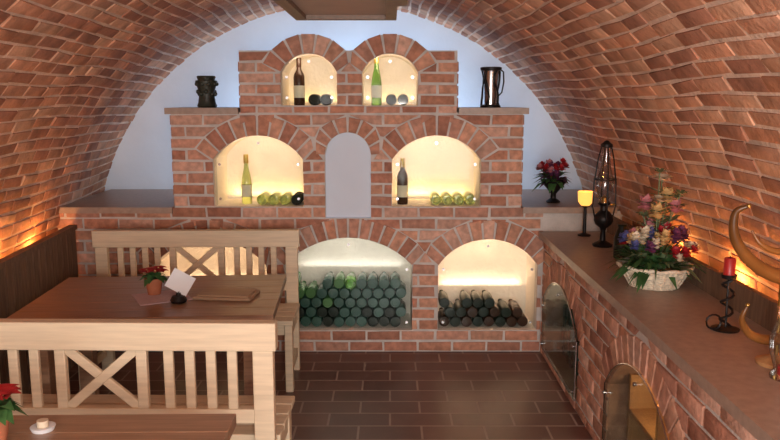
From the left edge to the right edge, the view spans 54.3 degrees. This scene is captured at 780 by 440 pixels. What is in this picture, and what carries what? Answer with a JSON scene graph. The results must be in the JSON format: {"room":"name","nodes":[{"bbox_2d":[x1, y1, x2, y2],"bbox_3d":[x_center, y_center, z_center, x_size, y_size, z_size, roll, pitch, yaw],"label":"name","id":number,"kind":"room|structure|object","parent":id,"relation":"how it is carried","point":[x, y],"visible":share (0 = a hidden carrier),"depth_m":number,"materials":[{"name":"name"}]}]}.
{"room":"wine cellar","nodes":[
{"label":"wine cellar","id":0,"kind":"room"},
{"bbox_2d":[69,351,592,439],"bbox_3d":[-0.350,1.413,2.147,4.500,0.060,8.400,0,9,0],"label":"floor","id":1,"kind":"structure","parent":0,"point":[339,395],"depth_m":4.50,"materials":[{"name":"tile"}]},
{"bbox_2d":[7,414,236,439],"bbox_3d":[-1.050,1.025,1.974,1.180,0.760,0.779,0,9,-1],"label":"dining table","id":2,"kind":"object","parent":1,"relation":"on","point":[111,426],"visible":0.94,"depth_m":2.21,"materials":[{"name":"brown wood"}]},
{"bbox_2d":[0,383,28,439],"bbox_3d":[-1.100,0.541,2.089,0.186,0.159,0.172,0,9,0],"label":"poinsettia","id":3,"kind":"object","parent":2,"relation":"on","point":[7,405],"visible":1,"depth_m":2.08,"materials":[{"name":"plant"}]},
{"bbox_2d":[30,418,55,433],"bbox_3d":[-1.000,0.590,2.189,0.070,0.030,0.070,0,9,0],"label":"dish","id":4,"kind":"object","parent":2,"relation":"on","point":[42,425],"visible":1,"depth_m":2.18,"materials":[{"name":"white ceramic"}]},
{"bbox_2d":[7,274,286,394],"bbox_3d":[-1.120,0.739,3.781,1.160,0.760,0.799,-1,9,-3],"label":"dining table","id":5,"kind":"object","parent":1,"relation":"on","point":[74,297],"visible":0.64,"depth_m":3.54,"materials":[{"name":"brown wood"}]},
{"bbox_2d":[132,290,191,305],"bbox_3d":[-1.100,0.371,3.663,0.240,0.004,0.220,-5,10,-28],"label":"mat","id":6,"kind":"object","parent":5,"relation":"on","point":[143,299],"visible":0.71,"depth_m":3.65,"materials":[{"name":"pink fabric"}]},
{"bbox_2d":[139,265,168,294],"bbox_3d":[-1.148,0.297,3.699,0.157,0.129,0.146,0,9,0],"label":"poinsettia","id":7,"kind":"object","parent":6,"relation":"on","point":[153,280],"visible":0.99,"depth_m":3.68,"materials":[{"name":"ceramic"}]},
{"bbox_2d":[164,268,195,303],"bbox_3d":[-0.985,0.307,3.553,0.138,0.156,0.084,0,9,0],"label":"card holder","id":8,"kind":"object","parent":5,"relation":"on","point":[178,281],"visible":1,"depth_m":3.56,"materials":[{"name":"white paper"}]},
{"bbox_2d":[193,288,259,300],"bbox_3d":[-0.790,0.358,3.681,0.280,0.021,0.170,1,9,7],"label":"serving board","id":9,"kind":"object","parent":5,"relation":"on","point":[222,294],"visible":1,"depth_m":3.63,"materials":[{"name":"brown wood"}]},
{"bbox_2d":[0,318,294,439],"bbox_3d":[-1.056,0.782,3.044,1.294,0.905,0.463,0,9,1],"label":"wooden bench","id":10,"kind":"object","parent":1,"relation":"on","point":[262,415],"visible":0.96,"depth_m":2.79,"materials":[{"name":"brown wood"}]},
{"bbox_2d":[78,229,299,391],"bbox_3d":[-1.196,0.541,4.576,1.274,0.905,0.463,0,9,-1],"label":"wooden bench","id":11,"kind":"object","parent":1,"relation":"on","point":[287,315],"visible":0.54,"depth_m":4.70,"materials":[{"name":"brown wood"}]},
{"bbox_2d":[539,216,779,439],"bbox_3d":[1.286,0.794,2.807,0.602,0.955,4.658,0,9,0],"label":"countertop","id":12,"kind":"structure","parent":1,"relation":"on","point":[707,384],"depth_m":3.16,"materials":[{"name":"brick"}]},
{"bbox_2d":[540,282,576,400],"bbox_3d":[1.005,0.658,4.579,0.018,0.542,0.915,0,9,0],"label":"door","id":13,"kind":"structure","parent":12,"relation":"attached to","point":[557,294],"depth_m":4.34,"materials":[{"name":"clear glass"}]},
{"bbox_2d":[561,304,579,375],"bbox_3d":[1.275,0.762,4.582,0.327,0.343,0.810,0,9,0],"label":"wine bottles","id":14,"kind":"object","parent":12,"relation":"on","point":[568,338],"visible":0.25,"depth_m":4.75,"materials":[{"name":"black glass"}]},
{"bbox_2d":[578,191,592,236],"bbox_3d":[1.245,-0.040,4.853,0.100,0.285,0.100,0,9,0],"label":"tealight holder","id":15,"kind":"object","parent":12,"relation":"on","point":[584,197],"visible":0.98,"depth_m":4.82,"materials":[{"name":"yellow glass"}]},
{"bbox_2d":[592,140,616,247],"bbox_3d":[1.265,-0.155,4.481,0.135,0.628,0.134,5,10,29],"label":"oil lamp","id":16,"kind":"object","parent":12,"relation":"on","point":[603,218],"visible":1,"depth_m":4.47,"materials":[{"name":"black metal"}]},
{"bbox_2d":[613,223,628,258],"bbox_3d":[1.270,0.116,4.169,0.084,0.190,0.083,0,9,0],"label":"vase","id":17,"kind":"object","parent":12,"relation":"on","point":[622,227],"visible":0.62,"depth_m":4.14,"materials":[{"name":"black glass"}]},
{"bbox_2d":[600,363,667,439],"bbox_3d":[1.005,0.884,3.146,0.018,0.542,0.895,0,9,0],"label":"door","id":18,"kind":"structure","parent":12,"relation":"attached to","point":[634,383],"depth_m":3.11,"materials":[{"name":"clear glass"}]},
{"bbox_2d":[626,374,669,439],"bbox_3d":[1.268,0.958,3.158,0.335,0.398,0.740,0,9,0],"label":"wooden shelf","id":19,"kind":"object","parent":12,"relation":"on","point":[643,419],"visible":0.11,"depth_m":3.48,"materials":[{"name":"brown wood"}]},
{"bbox_2d":[603,168,706,293],"bbox_3d":[1.229,0.033,3.537,0.473,0.551,0.517,0,9,0],"label":"flower basket","id":20,"kind":"object","parent":12,"relation":"on","point":[651,268],"visible":1,"depth_m":3.45,"materials":[{"name":"wicker"}]},
{"bbox_2d":[705,256,739,333],"bbox_3d":[1.265,0.276,2.853,0.118,0.285,0.103,-9,13,-44],"label":"candle holder","id":21,"kind":"object","parent":12,"relation":"on","point":[729,268],"visible":1,"depth_m":2.85,"materials":[{"name":"black metal"}]},
{"bbox_2d":[728,203,779,369],"bbox_3d":[1.232,0.208,2.455,0.330,0.542,0.124,-2,9,-11],"label":"drinking horn","id":22,"kind":"object","parent":12,"relation":"on","point":[770,273],"visible":0.95,"depth_m":2.42,"materials":[{"name":"brown wood"}]},
{"bbox_2d":[769,306,779,381],"bbox_3d":[1.230,0.384,2.359,0.100,0.225,0.100,0,9,0],"label":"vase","id":23,"kind":"object","parent":12,"relation":"on","point":[776,377],"visible":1,"depth_m":2.39,"materials":[{"name":"silver metal"}]},
{"bbox_2d":[57,34,621,350],"bbox_3d":[-0.346,-0.222,5.513,3.793,2.119,1.030,0,9,0],"label":"brick wall","id":24,"kind":"structure","parent":0,"point":[347,150],"depth_m":5.07,"materials":[{"name":"brick"}]},
{"bbox_2d":[0,225,77,393],"bbox_3d":[-1.875,1.019,1.596,0.204,0.890,7.041,0,9,-2],"label":"wooden bench","id":25,"kind":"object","parent":24,"relation":"attached to","point":[29,272],"depth_m":4.22,"materials":[{"name":"brown wood"}]},
{"bbox_2d":[195,76,218,107],"bbox_3d":[-1.221,-0.853,5.059,0.156,0.208,0.155,0,9,0],"label":"jar","id":26,"kind":"object","parent":24,"relation":"on","point":[206,85],"visible":1,"depth_m":5.01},
{"bbox_2d":[241,154,251,203],"bbox_3d":[-0.978,-0.279,5.180,0.072,0.336,0.072,0,9,0],"label":"wine bottle","id":27,"kind":"object","parent":24,"relation":"on","point":[246,185],"visible":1,"depth_m":5.16,"materials":[{"name":"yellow glass"}]},
{"bbox_2d":[218,142,299,199],"bbox_3d":[-0.868,-0.326,5.038,0.580,0.456,0.018,0,9,0],"label":"door","id":28,"kind":"structure","parent":24,"relation":"in","point":[219,164],"depth_m":5.02,"materials":[{"name":"silver metal"}]},
{"bbox_2d":[257,191,303,204],"bbox_3d":[-0.745,-0.159,5.258,0.306,0.074,0.319,0,9,0],"label":"wine bottles","id":29,"kind":"object","parent":24,"relation":"in","point":[276,197],"visible":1,"depth_m":5.11,"materials":[{"name":"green glass"}]},
{"bbox_2d":[293,58,304,104],"bbox_3d":[-0.605,-0.920,5.058,0.076,0.311,0.076,0,9,0],"label":"wine bottle","id":30,"kind":"object","parent":24,"relation":"on","point":[299,79],"visible":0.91,"depth_m":5.03,"materials":[{"name":"brown glass"}]},
{"bbox_2d":[285,60,332,98],"bbox_3d":[-0.526,-0.914,4.945,0.352,0.318,0.018,0,9,0],"label":"door","id":31,"kind":"structure","parent":24,"relation":"in","point":[308,61],"depth_m":4.93,"materials":[{"name":"silver metal"}]},
{"bbox_2d":[308,94,332,104],"bbox_3d":[-0.463,-0.815,5.150,0.152,0.074,0.314,0,9,0],"label":"wine bottles","id":32,"kind":"object","parent":24,"relation":"in","point":[314,99],"visible":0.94,"depth_m":5.00,"materials":[{"name":"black glass"}]},
{"bbox_2d":[298,271,405,326],"bbox_3d":[-0.293,0.546,5.375,0.810,0.343,0.327,0,9,0],"label":"wine bottles","id":33,"kind":"object","parent":24,"relation":"in","point":[317,304],"visible":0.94,"depth_m":5.23,"materials":[{"name":"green glass"}]},
{"bbox_2d":[371,57,381,104],"bbox_3d":[-0.090,-0.933,5.056,0.072,0.336,0.072,0,9,0],"label":"wine bottle","id":34,"kind":"object","parent":24,"relation":"on","point":[376,84],"visible":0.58,"depth_m":5.04,"materials":[{"name":"green glass"}]},
{"bbox_2d":[366,60,413,98],"bbox_3d":[0.000,-0.914,4.945,0.352,0.318,0.018,0,9,0],"label":"door","id":35,"kind":"structure","parent":24,"relation":"in","point":[367,77],"depth_m":4.93,"materials":[{"name":"silver metal"}]},
{"bbox_2d":[386,94,408,104],"bbox_3d":[0.048,-0.816,5.156,0.152,0.074,0.322,0,9,0],"label":"wine bottles","id":36,"kind":"object","parent":24,"relation":"in","point":[391,99],"visible":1,"depth_m":5.00,"materials":[{"name":"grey glass"}]},
{"bbox_2d":[397,158,407,204],"bbox_3d":[0.085,-0.264,5.162,0.076,0.311,0.076,0,9,0],"label":"wine bottle","id":37,"kind":"object","parent":24,"relation":"on","point":[402,177],"visible":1,"depth_m":5.14,"materials":[{"name":"brown glass"}]},
{"bbox_2d":[396,142,476,199],"bbox_3d":[0.306,-0.326,5.038,0.574,0.456,0.018,0,9,0],"label":"door","id":38,"kind":"structure","parent":24,"relation":"in","point":[397,164],"depth_m":5.02,"materials":[{"name":"silver metal"}]},
{"bbox_2d":[429,191,475,204],"bbox_3d":[0.425,-0.159,5.257,0.306,0.074,0.324,0,9,0],"label":"wine bottles","id":39,"kind":"object","parent":24,"relation":"in","point":[457,197],"visible":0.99,"depth_m":5.11,"materials":[{"name":"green glass"}]},
{"bbox_2d":[438,289,527,326],"bbox_3d":[0.645,0.612,5.385,0.616,0.208,0.324,0,9,0],"label":"wine bottles","id":40,"kind":"object","parent":24,"relation":"in","point":[475,308],"visible":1,"depth_m":5.24,"materials":[{"name":"brown glass"}]},
{"bbox_2d":[480,67,504,107],"bbox_3d":[0.670,-0.882,5.054,0.142,0.266,0.142,9,13,44],"label":"jug","id":41,"kind":"object","parent":24,"relation":"on","point":[490,81],"visible":1,"depth_m":5.02,"materials":[{"name":"silver metal"}]},
{"bbox_2d":[533,158,570,202],"bbox_3d":[1.117,-0.276,5.239,0.300,0.312,0.321,0,9,0],"label":"flower bowl","id":42,"kind":"object","parent":24,"relation":"on","point":[554,182],"visible":1,"depth_m":5.19,"materials":[{"name":"black metal"}]},
{"bbox_2d":[105,10,582,190],"bbox_3d":[-0.371,-0.474,6.050,3.997,2.450,0.100,0,9,0],"label":"wall","id":43,"kind":"structure","parent":0,"point":[142,159],"depth_m":5.91,"materials":[{"name":"white paint"}]},
{"bbox_2d":[0,0,779,300],"bbox_3d":[-0.369,-0.041,1.917,3.961,1.984,8.207,0,9,0],"label":"ceiling","id":44,"kind":"structure","parent":0,"point":[690,89],"depth_m":3.71,"materials":[{"name":"brick"}]},
{"bbox_2d":[273,0,407,19],"bbox_3d":[-0.205,-1.026,2.992,0.570,0.355,1.230,0,9,0],"label":"ceiling lamp","id":45,"kind":"object","parent":44,"relation":"attached to","point":[298,9],"depth_m":3.28,"materials":[{"name":"brown wood"}]}
]}

